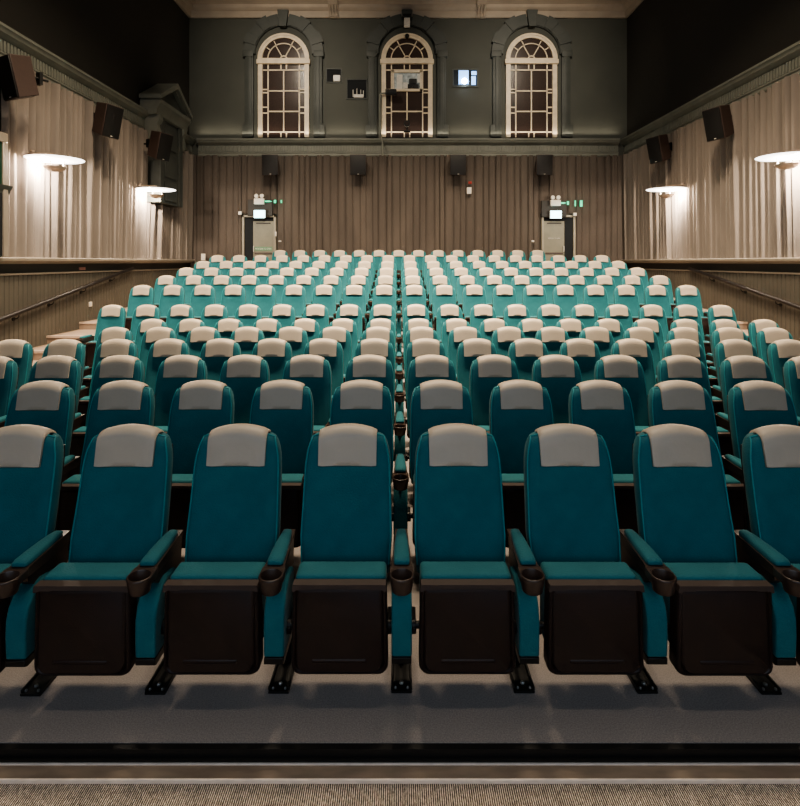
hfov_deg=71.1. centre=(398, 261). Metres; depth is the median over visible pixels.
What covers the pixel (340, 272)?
seat
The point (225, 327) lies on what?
seat
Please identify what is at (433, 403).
seat
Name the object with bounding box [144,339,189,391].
seat
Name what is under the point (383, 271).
seat
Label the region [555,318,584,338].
seat
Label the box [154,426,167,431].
seat cushion
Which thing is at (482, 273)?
seat
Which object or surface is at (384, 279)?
seat
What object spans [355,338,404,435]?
seat
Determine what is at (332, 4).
corbel
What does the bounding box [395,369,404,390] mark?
floor
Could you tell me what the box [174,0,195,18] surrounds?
trim
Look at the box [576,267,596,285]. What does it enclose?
seat
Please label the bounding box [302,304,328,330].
seat
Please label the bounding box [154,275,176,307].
seat
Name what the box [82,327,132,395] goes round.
seat
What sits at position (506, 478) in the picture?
seat cushion
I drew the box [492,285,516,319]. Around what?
seat
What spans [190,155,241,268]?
curtain
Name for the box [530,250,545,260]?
seat
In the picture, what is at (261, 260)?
seat
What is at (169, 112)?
door frame
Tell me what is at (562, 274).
seat
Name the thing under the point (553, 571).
seat cushion
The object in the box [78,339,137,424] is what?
seat
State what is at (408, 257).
seat
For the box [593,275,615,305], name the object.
seat
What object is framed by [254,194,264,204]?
emergency light
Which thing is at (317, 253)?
seat
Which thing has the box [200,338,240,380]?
seat
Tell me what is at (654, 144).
grille
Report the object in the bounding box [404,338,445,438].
seat
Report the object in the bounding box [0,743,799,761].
step riser
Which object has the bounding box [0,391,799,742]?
floor
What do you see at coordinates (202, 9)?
trim
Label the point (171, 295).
seat
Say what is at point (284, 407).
seat
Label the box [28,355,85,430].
seat
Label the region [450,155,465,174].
speaker
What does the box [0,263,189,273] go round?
trim
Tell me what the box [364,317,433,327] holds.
floor
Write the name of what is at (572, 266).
seat
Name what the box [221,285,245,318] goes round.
seat
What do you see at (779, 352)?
seat
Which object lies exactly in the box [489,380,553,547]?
seat
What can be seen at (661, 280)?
seat
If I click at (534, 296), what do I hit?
seat
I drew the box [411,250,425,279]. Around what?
seat
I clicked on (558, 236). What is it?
door
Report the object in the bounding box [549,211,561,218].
exit sign
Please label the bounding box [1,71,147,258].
curtain
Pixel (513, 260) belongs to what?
seat
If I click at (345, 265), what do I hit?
seat
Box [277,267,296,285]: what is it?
seat
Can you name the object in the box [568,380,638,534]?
seat
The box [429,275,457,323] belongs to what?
seat
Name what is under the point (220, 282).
seat
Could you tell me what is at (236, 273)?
seat
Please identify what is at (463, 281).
seat
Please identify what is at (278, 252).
seat
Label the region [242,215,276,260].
door
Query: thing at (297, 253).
seat
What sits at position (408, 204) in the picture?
curtain
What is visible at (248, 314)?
seat
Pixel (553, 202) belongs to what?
emergency light
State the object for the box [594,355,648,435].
seat
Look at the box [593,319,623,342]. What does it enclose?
seat
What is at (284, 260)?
seat
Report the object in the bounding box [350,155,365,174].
speaker
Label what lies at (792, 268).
trim
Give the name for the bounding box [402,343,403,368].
floor
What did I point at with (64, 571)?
seat cushion
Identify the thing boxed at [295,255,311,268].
seat
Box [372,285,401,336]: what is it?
seat
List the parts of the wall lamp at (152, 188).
lamp shade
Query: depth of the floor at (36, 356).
9.50 m
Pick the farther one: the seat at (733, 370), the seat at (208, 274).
the seat at (208, 274)
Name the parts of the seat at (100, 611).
backrest, panel, panel, armrest, foot plate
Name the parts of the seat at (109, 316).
armrest, backrest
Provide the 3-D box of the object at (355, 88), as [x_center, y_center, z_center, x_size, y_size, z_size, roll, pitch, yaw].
[-1.290,-5.368,17.375,0.650,0.635,0.050,0,0,0]
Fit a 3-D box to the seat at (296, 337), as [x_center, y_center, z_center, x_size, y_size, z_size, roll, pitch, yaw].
[-1.337,1.397,6.995,0.602,1.128,0.625,0,0,0]
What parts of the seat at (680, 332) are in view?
backrest, armrest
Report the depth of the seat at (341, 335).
7.16 m
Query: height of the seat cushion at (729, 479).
0.331 m
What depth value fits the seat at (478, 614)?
2.56 m
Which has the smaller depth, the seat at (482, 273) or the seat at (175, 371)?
the seat at (175, 371)
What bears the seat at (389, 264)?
on the floor
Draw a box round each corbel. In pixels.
[327,0,338,18]
[476,0,486,18]
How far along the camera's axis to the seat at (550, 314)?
9.31 m
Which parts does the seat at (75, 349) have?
backrest, armrest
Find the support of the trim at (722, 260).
attached to the wall at (678, 51)
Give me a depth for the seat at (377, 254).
15.85 m
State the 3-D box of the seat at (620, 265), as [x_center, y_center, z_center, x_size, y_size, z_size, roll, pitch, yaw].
[5.373,0.535,13.383,0.602,1.128,0.625,0,0,1]
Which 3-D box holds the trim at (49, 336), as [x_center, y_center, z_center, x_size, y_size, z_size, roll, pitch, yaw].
[-5.775,1.379,10.316,1.450,0.043,0.057,0,0,0]
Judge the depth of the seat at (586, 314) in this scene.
9.29 m
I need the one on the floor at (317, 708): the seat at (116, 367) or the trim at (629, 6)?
the seat at (116, 367)
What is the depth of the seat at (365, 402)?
3.90 m
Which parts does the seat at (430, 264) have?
backrest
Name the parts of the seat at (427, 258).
backrest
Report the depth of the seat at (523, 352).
6.07 m
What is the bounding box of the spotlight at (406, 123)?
[404,120,409,132]
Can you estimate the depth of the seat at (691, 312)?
9.22 m
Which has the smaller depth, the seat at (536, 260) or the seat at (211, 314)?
the seat at (211, 314)
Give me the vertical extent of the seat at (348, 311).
1.128 m
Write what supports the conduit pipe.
attached to the wall at (598, 61)
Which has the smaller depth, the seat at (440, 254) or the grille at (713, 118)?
the grille at (713, 118)
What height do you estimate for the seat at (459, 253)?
1.128 m
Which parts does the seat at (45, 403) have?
backrest, armrest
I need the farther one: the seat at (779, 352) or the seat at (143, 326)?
the seat at (143, 326)
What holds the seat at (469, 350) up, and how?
on the floor at (317, 708)
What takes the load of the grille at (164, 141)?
attached to the speaker at (159, 145)
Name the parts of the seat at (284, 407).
backrest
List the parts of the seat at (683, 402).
backrest, armrest, panel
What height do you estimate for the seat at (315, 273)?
1.128 m
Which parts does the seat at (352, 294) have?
backrest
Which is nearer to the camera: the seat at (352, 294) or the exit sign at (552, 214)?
the seat at (352, 294)
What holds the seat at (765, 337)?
on the floor at (317, 708)
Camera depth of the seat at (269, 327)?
8.24 m
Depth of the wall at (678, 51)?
12.83 m
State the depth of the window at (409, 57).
17.31 m
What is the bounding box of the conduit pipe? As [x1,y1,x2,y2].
[379,92,384,155]
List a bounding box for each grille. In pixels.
[0,54,17,100]
[102,104,123,138]
[156,133,172,161]
[646,136,662,163]
[702,107,723,141]
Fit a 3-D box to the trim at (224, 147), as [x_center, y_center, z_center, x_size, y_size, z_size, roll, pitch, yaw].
[0.300,-3.530,17.288,13.000,0.531,0.224,0,0,0]
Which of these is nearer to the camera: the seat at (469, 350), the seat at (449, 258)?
the seat at (469, 350)
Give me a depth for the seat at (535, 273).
12.55 m
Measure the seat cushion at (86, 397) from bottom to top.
0.331 m
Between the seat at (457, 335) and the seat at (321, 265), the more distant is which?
the seat at (321, 265)
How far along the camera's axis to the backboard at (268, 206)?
17.20 m
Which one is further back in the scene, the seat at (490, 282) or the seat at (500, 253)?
the seat at (500, 253)
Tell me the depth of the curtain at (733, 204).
12.07 m
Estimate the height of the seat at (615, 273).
1.128 m
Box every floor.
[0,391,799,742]
[0,784,799,805]
[33,344,47,359]
[47,329,95,343]
[79,319,96,328]
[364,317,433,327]
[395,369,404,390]
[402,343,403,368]
[737,321,746,328]
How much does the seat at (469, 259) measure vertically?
1.128 m
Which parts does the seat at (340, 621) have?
backrest, panel, foot plate, panel, armrest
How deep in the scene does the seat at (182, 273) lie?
12.49 m
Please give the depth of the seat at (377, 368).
4.99 m
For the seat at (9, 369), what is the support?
on the floor at (317, 708)
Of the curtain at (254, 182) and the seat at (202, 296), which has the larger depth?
the curtain at (254, 182)
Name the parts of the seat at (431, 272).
backrest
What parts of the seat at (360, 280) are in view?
backrest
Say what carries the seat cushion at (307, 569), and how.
on the seat at (340, 621)
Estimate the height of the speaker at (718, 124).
0.715 m
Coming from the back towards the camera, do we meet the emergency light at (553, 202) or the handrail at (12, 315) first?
the emergency light at (553, 202)
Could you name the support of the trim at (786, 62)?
attached to the wall at (678, 51)
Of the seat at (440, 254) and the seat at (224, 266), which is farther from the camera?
the seat at (440, 254)
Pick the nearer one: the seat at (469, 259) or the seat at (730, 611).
the seat at (730, 611)
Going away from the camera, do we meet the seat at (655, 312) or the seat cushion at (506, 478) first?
the seat cushion at (506, 478)
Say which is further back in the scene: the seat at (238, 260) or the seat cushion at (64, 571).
the seat at (238, 260)
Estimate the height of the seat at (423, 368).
1.128 m
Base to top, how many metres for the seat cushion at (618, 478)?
0.331 m
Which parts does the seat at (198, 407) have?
backrest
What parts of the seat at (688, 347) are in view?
backrest, armrest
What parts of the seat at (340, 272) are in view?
backrest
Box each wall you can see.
[0,0,188,346]
[189,19,626,249]
[627,0,799,340]
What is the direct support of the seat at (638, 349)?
on the floor at (317, 708)
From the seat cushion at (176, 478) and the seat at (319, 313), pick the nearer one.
the seat cushion at (176, 478)
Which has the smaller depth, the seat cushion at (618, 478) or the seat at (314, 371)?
the seat cushion at (618, 478)
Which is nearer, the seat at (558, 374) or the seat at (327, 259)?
the seat at (558, 374)
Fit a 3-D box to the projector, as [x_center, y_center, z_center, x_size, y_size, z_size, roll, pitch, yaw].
[0.309,-5.566,17.280,0.730,0.480,0.120,0,0,0]
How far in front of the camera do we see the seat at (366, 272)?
12.59 m
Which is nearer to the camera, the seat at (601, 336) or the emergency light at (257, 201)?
the seat at (601, 336)
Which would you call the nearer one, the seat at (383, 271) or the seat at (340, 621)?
the seat at (340, 621)
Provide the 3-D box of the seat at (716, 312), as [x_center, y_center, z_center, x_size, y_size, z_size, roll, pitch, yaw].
[5.379,1.273,9.039,0.602,1.128,0.625,0,0,0]
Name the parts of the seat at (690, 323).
backrest, armrest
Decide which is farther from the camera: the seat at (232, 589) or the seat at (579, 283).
the seat at (579, 283)
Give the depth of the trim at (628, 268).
11.67 m
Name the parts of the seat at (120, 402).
backrest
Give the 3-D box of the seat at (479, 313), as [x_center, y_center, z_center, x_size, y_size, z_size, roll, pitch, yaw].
[1.460,1.273,9.166,0.602,1.128,0.625,0,0,0]
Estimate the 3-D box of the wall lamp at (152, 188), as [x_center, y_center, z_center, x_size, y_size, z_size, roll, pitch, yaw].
[-5.950,-1.768,13.750,0.923,0.415,0.923,0,0,43]
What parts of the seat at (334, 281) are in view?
backrest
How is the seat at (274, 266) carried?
on the floor
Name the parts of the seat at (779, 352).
backrest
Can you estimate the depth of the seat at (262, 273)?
12.55 m
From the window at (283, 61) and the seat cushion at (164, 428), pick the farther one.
the window at (283, 61)
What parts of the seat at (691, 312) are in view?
backrest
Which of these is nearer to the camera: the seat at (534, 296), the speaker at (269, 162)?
the seat at (534, 296)
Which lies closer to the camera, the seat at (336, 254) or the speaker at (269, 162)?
the seat at (336, 254)
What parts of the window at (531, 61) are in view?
pane, frame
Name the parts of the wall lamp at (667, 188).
lamp shade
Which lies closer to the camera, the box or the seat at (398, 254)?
the seat at (398, 254)
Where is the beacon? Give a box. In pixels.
[403,14,410,27]
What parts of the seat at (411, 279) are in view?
backrest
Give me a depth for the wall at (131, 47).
11.96 m
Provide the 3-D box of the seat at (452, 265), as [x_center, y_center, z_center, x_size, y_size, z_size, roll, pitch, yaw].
[1.455,0.535,13.510,0.602,1.128,0.625,0,0,0]
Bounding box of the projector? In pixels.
[397,74,419,88]
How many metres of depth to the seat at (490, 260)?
14.74 m
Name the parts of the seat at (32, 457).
panel, panel, backrest, armrest, foot plate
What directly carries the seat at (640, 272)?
on the floor
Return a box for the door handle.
[0,184,12,194]
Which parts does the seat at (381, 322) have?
backrest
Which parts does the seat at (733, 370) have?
backrest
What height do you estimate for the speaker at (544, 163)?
0.643 m
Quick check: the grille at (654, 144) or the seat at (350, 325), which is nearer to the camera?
the seat at (350, 325)
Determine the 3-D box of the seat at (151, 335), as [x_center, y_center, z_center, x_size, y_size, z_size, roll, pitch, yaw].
[-3.017,1.397,6.959,0.602,1.128,0.625,0,0,0]
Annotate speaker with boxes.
[0,53,48,100]
[92,102,123,139]
[144,130,172,161]
[262,155,278,174]
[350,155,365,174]
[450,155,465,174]
[536,155,552,174]
[646,134,671,163]
[702,104,733,141]
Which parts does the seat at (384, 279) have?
backrest, panel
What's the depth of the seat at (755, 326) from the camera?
8.13 m
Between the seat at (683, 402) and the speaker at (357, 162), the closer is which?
the seat at (683, 402)
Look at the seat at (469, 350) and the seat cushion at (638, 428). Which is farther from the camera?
the seat at (469, 350)
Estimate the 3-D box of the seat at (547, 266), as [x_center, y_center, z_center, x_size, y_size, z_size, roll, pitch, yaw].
[3.694,0.535,13.456,0.602,1.128,0.625,0,0,1]
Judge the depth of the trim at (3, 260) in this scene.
11.16 m
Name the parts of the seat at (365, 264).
backrest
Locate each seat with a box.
[0,339,33,388]
[0,356,18,427]
[0,424,69,695]
[4,380,79,558]
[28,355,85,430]
[33,424,182,694]
[42,339,88,398]
[57,380,154,548]
[70,355,144,473]
[75,305,125,373]
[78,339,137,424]
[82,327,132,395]
[125,285,153,330]
[130,305,159,342]
[135,319,167,358]
[139,327,176,370]
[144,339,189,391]
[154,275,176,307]
[154,355,206,433]
[159,285,184,321]
[161,423,295,693]
[166,304,193,330]
[167,380,234,547]
[175,319,205,341]
[176,267,195,287]
[183,275,204,305]
[185,327,220,357]
[190,285,214,319]
[194,261,211,275]
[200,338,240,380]
[201,267,221,285]
[201,304,227,327]
[209,255,225,267]
[211,275,232,304]
[214,318,243,338]
[217,261,235,275]
[219,355,269,423]
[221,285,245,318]
[227,267,246,284]
[230,327,264,354]
[231,255,247,267]
[235,304,261,326]
[238,275,259,304]
[241,261,258,274]
[249,380,313,547]
[251,285,275,318]
[252,255,268,267]
[252,267,271,284]
[252,338,291,380]
[253,318,281,338]
[264,261,281,275]
[266,275,286,304]
[269,304,294,327]
[272,250,287,260]
[274,255,289,267]
[274,326,307,356]
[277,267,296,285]
[282,285,305,319]
[282,355,331,434]
[286,423,413,692]
[287,261,304,275]
[291,318,319,342]
[292,250,307,260]
[293,275,314,306]
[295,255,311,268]
[302,267,321,286]
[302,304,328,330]
[303,338,343,396]
[310,261,327,277]
[312,250,326,262]
[312,285,336,324]
[317,255,332,270]
[318,326,351,381]
[321,275,341,318]
[327,267,346,305]
[329,318,357,359]
[330,380,408,546]
[332,250,346,264]
[333,261,350,285]
[336,304,362,342]
[338,255,353,276]
[342,285,369,331]
[345,354,405,465]
[348,275,371,323]
[352,250,366,269]
[352,267,373,298]
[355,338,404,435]
[356,261,375,298]
[359,255,376,285]
[361,326,403,386]
[366,318,402,378]
[369,304,401,354]
[371,250,385,277]
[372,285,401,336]
[375,275,400,318]
[377,267,400,304]
[379,261,400,294]
[380,255,400,285]
[391,250,405,284]
[400,255,421,286]
[400,261,423,294]
[401,267,426,304]
[401,275,429,316]
[401,285,432,330]
[402,304,428,356]
[403,318,432,387]
[404,326,437,408]
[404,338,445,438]
[405,354,473,478]
[408,380,472,543]
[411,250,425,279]
[412,423,544,692]
[422,255,438,288]
[424,261,441,298]
[426,267,445,310]
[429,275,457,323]
[431,250,445,268]
[432,285,463,330]
[436,304,462,342]
[441,318,469,357]
[443,255,459,275]
[447,261,464,284]
[448,326,481,381]
[450,250,465,265]
[451,267,470,291]
[456,275,477,309]
[457,338,496,393]
[462,285,486,323]
[465,255,480,270]
[470,250,485,262]
[470,261,487,277]
[470,304,495,330]
[470,354,518,432]
[476,267,495,287]
[479,318,507,341]
[483,275,504,306]
[486,255,501,268]
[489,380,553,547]
[490,250,505,260]
[491,326,524,356]
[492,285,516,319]
[493,261,510,275]
[501,267,520,285]
[503,304,529,327]
[507,255,523,267]
[508,338,548,380]
[510,250,525,260]
[511,275,531,304]
[516,261,533,275]
[517,318,545,338]
[522,285,546,318]
[524,423,676,693]
[526,267,545,284]
[529,255,544,267]
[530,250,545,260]
[532,355,581,423]
[535,327,569,354]
[537,304,563,326]
[538,275,559,303]
[539,261,556,274]
[550,255,566,267]
[551,267,570,284]
[553,285,577,318]
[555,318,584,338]
[559,338,600,381]
[562,261,579,275]
[566,275,587,304]
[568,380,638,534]
[571,304,597,327]
[572,255,588,267]
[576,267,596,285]
[579,327,613,357]
[583,285,608,319]
[585,261,603,275]
[593,255,610,268]
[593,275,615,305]
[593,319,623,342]
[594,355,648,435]
[602,267,621,286]
[604,304,632,331]
[609,261,627,277]
[611,339,656,395]
[613,285,639,322]
[621,275,644,307]
[623,327,660,381]
[627,267,648,289]
[632,319,664,359]
[632,424,799,694]
[638,305,668,343]
[644,285,672,330]
[647,380,749,531]
[649,275,675,311]
[656,355,732,454]
[662,339,723,412]
[667,327,717,385]
[670,319,713,366]
[673,305,710,353]
[675,285,708,335]
[707,305,748,341]
[709,319,740,352]
[711,327,747,366]
[714,339,757,385]
[719,355,799,425]
[727,380,798,458]
[740,424,799,664]
[748,319,778,350]
[756,327,792,363]
[767,339,799,387]
[782,356,799,416]
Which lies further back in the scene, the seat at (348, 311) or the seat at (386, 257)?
the seat at (386, 257)
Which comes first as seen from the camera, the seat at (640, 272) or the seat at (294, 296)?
the seat at (294, 296)
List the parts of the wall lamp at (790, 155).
lamp shade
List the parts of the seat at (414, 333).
backrest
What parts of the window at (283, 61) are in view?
frame, pane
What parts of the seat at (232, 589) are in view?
backrest, panel, armrest, panel, foot plate, leg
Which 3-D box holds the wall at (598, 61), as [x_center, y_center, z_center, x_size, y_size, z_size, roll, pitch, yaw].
[0.300,-3.085,17.550,13.600,10.800,0.300,0,0,0]
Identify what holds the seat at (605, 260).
on the floor
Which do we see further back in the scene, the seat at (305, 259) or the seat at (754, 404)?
the seat at (305, 259)
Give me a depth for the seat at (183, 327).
8.21 m
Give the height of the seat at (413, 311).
1.128 m
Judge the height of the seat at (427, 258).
1.128 m
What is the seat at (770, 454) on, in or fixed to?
on the floor at (317, 708)
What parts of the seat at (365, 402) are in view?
backrest, panel, armrest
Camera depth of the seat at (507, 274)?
12.57 m
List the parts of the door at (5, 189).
panel, green panel, frame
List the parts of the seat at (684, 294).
backrest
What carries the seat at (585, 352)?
on the floor at (317, 708)
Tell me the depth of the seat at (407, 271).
12.60 m
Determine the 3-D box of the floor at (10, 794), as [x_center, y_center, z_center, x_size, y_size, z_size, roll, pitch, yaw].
[0.300,2.152,-0.365,13.600,0.225,5.270,0,0,0]
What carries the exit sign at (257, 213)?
attached to the backboard at (268, 206)
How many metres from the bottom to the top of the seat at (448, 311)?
1.128 m
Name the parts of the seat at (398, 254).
backrest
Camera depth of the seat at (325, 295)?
10.40 m
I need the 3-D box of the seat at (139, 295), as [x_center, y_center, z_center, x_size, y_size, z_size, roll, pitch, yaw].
[-4.753,0.989,10.147,0.665,1.128,0.609,0,0,0]
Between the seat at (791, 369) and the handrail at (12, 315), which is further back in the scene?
the handrail at (12, 315)
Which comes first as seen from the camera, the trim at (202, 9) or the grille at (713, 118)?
the grille at (713, 118)
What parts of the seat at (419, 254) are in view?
backrest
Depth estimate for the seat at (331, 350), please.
6.07 m
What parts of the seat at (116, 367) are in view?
backrest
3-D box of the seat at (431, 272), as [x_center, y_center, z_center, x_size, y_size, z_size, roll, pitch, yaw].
[0.896,0.687,12.431,0.602,1.128,0.625,0,0,0]
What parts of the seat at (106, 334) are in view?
armrest, backrest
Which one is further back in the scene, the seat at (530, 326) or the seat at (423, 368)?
the seat at (530, 326)
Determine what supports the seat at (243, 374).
on the floor at (317, 708)
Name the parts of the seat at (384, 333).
backrest, panel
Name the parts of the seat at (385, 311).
backrest, panel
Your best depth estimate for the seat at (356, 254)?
15.85 m
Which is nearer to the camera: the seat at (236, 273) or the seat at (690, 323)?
the seat at (690, 323)
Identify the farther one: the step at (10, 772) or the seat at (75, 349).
the seat at (75, 349)
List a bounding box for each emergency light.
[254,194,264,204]
[550,195,560,205]
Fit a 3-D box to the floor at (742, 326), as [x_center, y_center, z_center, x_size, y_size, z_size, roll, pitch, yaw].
[6.375,1.295,14.375,1.450,0.140,6.050,0,0,0]
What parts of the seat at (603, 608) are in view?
backrest, foot plate, armrest, panel, panel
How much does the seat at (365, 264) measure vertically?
1.128 m
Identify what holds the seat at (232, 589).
on the floor at (317, 708)
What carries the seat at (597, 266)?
on the floor
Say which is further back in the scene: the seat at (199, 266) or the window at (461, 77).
the window at (461, 77)
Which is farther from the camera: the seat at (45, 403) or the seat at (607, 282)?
the seat at (607, 282)
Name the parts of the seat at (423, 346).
backrest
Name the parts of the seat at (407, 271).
backrest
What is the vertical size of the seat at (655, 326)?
1.128 m
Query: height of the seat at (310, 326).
1.128 m
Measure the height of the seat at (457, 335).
1.128 m
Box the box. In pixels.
[385,89,396,94]
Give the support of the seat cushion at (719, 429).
on the seat at (675, 367)
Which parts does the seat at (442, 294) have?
backrest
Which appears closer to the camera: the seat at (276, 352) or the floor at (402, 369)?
the seat at (276, 352)
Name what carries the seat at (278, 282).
on the floor
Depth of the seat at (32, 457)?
2.74 m
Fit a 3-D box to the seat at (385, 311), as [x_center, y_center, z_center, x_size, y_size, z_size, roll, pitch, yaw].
[-0.220,1.273,9.176,0.602,1.128,0.625,0,0,0]
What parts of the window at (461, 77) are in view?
glowing glass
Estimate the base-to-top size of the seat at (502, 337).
1.128 m
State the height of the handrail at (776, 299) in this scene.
1.188 m
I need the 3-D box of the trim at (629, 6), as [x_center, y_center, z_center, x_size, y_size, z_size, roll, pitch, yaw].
[6.650,-8.025,9.700,0.900,0.919,15.400,0,0,0]
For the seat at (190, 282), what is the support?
on the floor
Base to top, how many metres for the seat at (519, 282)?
1.128 m
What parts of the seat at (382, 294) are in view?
backrest, panel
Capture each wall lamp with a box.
[23,150,85,171]
[136,183,175,198]
[646,183,686,197]
[754,150,799,169]
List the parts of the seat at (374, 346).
backrest, panel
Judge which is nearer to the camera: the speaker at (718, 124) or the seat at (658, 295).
the seat at (658, 295)
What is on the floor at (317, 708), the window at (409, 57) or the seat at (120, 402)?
the seat at (120, 402)
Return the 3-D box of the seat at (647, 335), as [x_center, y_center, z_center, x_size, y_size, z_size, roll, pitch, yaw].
[3.142,1.397,6.958,0.602,1.128,0.625,0,0,0]
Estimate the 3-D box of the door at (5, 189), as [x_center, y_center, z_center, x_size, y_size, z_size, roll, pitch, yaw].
[-6.320,-1.050,8.135,0.360,1.950,1.570,0,0,0]
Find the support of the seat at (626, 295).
on the floor
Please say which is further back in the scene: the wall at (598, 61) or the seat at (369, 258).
the wall at (598, 61)
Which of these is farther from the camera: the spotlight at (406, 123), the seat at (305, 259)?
the spotlight at (406, 123)
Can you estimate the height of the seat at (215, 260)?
1.128 m
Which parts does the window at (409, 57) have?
frame, pane, booth hatch pane, booth hatch frame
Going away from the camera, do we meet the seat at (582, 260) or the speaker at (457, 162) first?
the seat at (582, 260)
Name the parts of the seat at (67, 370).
backrest, armrest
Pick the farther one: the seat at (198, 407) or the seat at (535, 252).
the seat at (535, 252)
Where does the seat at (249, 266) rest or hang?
on the floor
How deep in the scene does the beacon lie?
16.95 m
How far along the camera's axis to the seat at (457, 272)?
12.58 m
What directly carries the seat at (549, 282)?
on the floor
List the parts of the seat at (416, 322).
backrest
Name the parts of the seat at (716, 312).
backrest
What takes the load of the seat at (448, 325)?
on the floor at (317, 708)
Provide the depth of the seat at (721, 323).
8.16 m
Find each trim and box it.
[0,21,196,153]
[0,257,194,263]
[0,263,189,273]
[0,268,180,275]
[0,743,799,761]
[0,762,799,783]
[46,335,94,337]
[79,322,96,323]
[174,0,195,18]
[189,0,626,18]
[196,138,619,156]
[620,41,799,153]
[621,0,643,17]
[621,258,799,263]
[627,263,799,272]
[628,268,799,274]
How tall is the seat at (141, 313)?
1.128 m
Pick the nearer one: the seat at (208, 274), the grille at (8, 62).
the grille at (8, 62)
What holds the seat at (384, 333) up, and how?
on the floor at (317, 708)
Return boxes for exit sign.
[254,210,265,217]
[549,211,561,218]
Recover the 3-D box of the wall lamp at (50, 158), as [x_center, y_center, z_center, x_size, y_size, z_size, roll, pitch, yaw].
[-5.950,-1.768,9.700,0.923,0.415,0.923,0,0,43]
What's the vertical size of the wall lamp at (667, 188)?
0.415 m
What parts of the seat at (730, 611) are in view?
backrest, foot plate, armrest, panel, panel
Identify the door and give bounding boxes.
[0,132,12,256]
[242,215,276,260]
[541,215,575,260]
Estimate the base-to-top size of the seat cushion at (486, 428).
0.331 m
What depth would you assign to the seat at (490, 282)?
11.49 m
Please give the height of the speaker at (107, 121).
0.715 m
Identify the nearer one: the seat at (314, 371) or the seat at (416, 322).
the seat at (314, 371)
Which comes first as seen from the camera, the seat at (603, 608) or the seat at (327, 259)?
the seat at (603, 608)
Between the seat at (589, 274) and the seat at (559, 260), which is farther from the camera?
the seat at (559, 260)
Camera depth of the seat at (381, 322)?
8.26 m
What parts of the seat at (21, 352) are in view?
backrest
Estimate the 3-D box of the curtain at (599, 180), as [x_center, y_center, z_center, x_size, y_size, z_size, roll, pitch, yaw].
[6.289,-1.120,17.340,1.582,4.370,0.083,0,0,0]
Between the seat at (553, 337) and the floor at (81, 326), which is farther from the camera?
the floor at (81, 326)
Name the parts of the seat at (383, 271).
backrest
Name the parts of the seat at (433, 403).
backrest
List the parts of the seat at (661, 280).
backrest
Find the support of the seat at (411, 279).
on the floor
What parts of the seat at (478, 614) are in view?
backrest, foot plate, panel, armrest, panel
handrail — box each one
[0,267,134,321]
[687,267,799,309]
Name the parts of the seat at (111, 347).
backrest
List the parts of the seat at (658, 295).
backrest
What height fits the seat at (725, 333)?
1.128 m
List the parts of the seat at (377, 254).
backrest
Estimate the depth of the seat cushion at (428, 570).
2.53 m
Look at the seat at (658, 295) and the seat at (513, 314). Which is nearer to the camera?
the seat at (513, 314)
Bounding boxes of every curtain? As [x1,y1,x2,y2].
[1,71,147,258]
[147,203,172,258]
[172,151,193,259]
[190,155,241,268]
[242,155,276,213]
[277,155,539,261]
[540,155,575,213]
[576,155,626,264]
[623,74,799,259]
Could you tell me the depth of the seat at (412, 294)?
10.42 m
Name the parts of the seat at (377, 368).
backrest, panel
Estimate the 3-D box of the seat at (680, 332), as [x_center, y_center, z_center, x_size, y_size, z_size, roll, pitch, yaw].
[3.702,1.397,6.940,0.602,1.128,0.625,0,0,0]
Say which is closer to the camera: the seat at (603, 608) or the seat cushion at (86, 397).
the seat at (603, 608)
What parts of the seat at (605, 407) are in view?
backrest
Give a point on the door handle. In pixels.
(5, 189)
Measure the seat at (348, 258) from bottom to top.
1.128 m
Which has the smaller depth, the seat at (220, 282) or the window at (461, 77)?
the seat at (220, 282)
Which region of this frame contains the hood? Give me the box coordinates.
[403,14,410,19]
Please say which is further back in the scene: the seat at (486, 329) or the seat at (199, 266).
the seat at (199, 266)
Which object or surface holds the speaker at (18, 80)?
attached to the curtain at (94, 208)
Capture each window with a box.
[242,9,324,137]
[366,9,447,137]
[453,69,477,86]
[490,9,572,137]
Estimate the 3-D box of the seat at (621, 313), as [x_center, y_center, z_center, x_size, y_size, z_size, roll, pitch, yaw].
[3.699,1.273,9.112,0.602,1.128,0.625,0,0,0]
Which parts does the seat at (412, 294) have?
backrest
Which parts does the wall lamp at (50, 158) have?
lamp shade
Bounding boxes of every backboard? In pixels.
[248,200,272,215]
[541,201,565,216]
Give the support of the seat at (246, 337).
on the floor at (317, 708)
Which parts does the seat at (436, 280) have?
backrest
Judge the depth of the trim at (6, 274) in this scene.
11.17 m
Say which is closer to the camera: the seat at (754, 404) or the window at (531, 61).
the seat at (754, 404)
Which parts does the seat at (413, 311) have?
backrest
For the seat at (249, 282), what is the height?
1.128 m
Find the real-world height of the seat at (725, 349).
1.128 m
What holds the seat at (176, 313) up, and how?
on the floor
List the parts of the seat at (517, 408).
backrest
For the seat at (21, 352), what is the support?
on the floor at (317, 708)
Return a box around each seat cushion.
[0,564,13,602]
[44,562,139,605]
[63,474,80,483]
[73,426,85,431]
[79,396,89,399]
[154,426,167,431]
[172,474,192,482]
[282,474,303,483]
[296,561,386,578]
[314,425,324,430]
[419,561,510,600]
[479,426,488,430]
[501,474,523,482]
[540,562,636,637]
[613,474,633,482]
[635,426,648,431]
[663,562,762,640]
[717,426,728,431]
[725,474,740,483]
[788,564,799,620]
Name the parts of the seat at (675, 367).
backrest, armrest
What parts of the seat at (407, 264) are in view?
backrest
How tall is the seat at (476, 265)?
1.128 m
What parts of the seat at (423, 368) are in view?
backrest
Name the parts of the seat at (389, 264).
backrest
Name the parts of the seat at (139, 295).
backrest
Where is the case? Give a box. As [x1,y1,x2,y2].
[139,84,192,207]

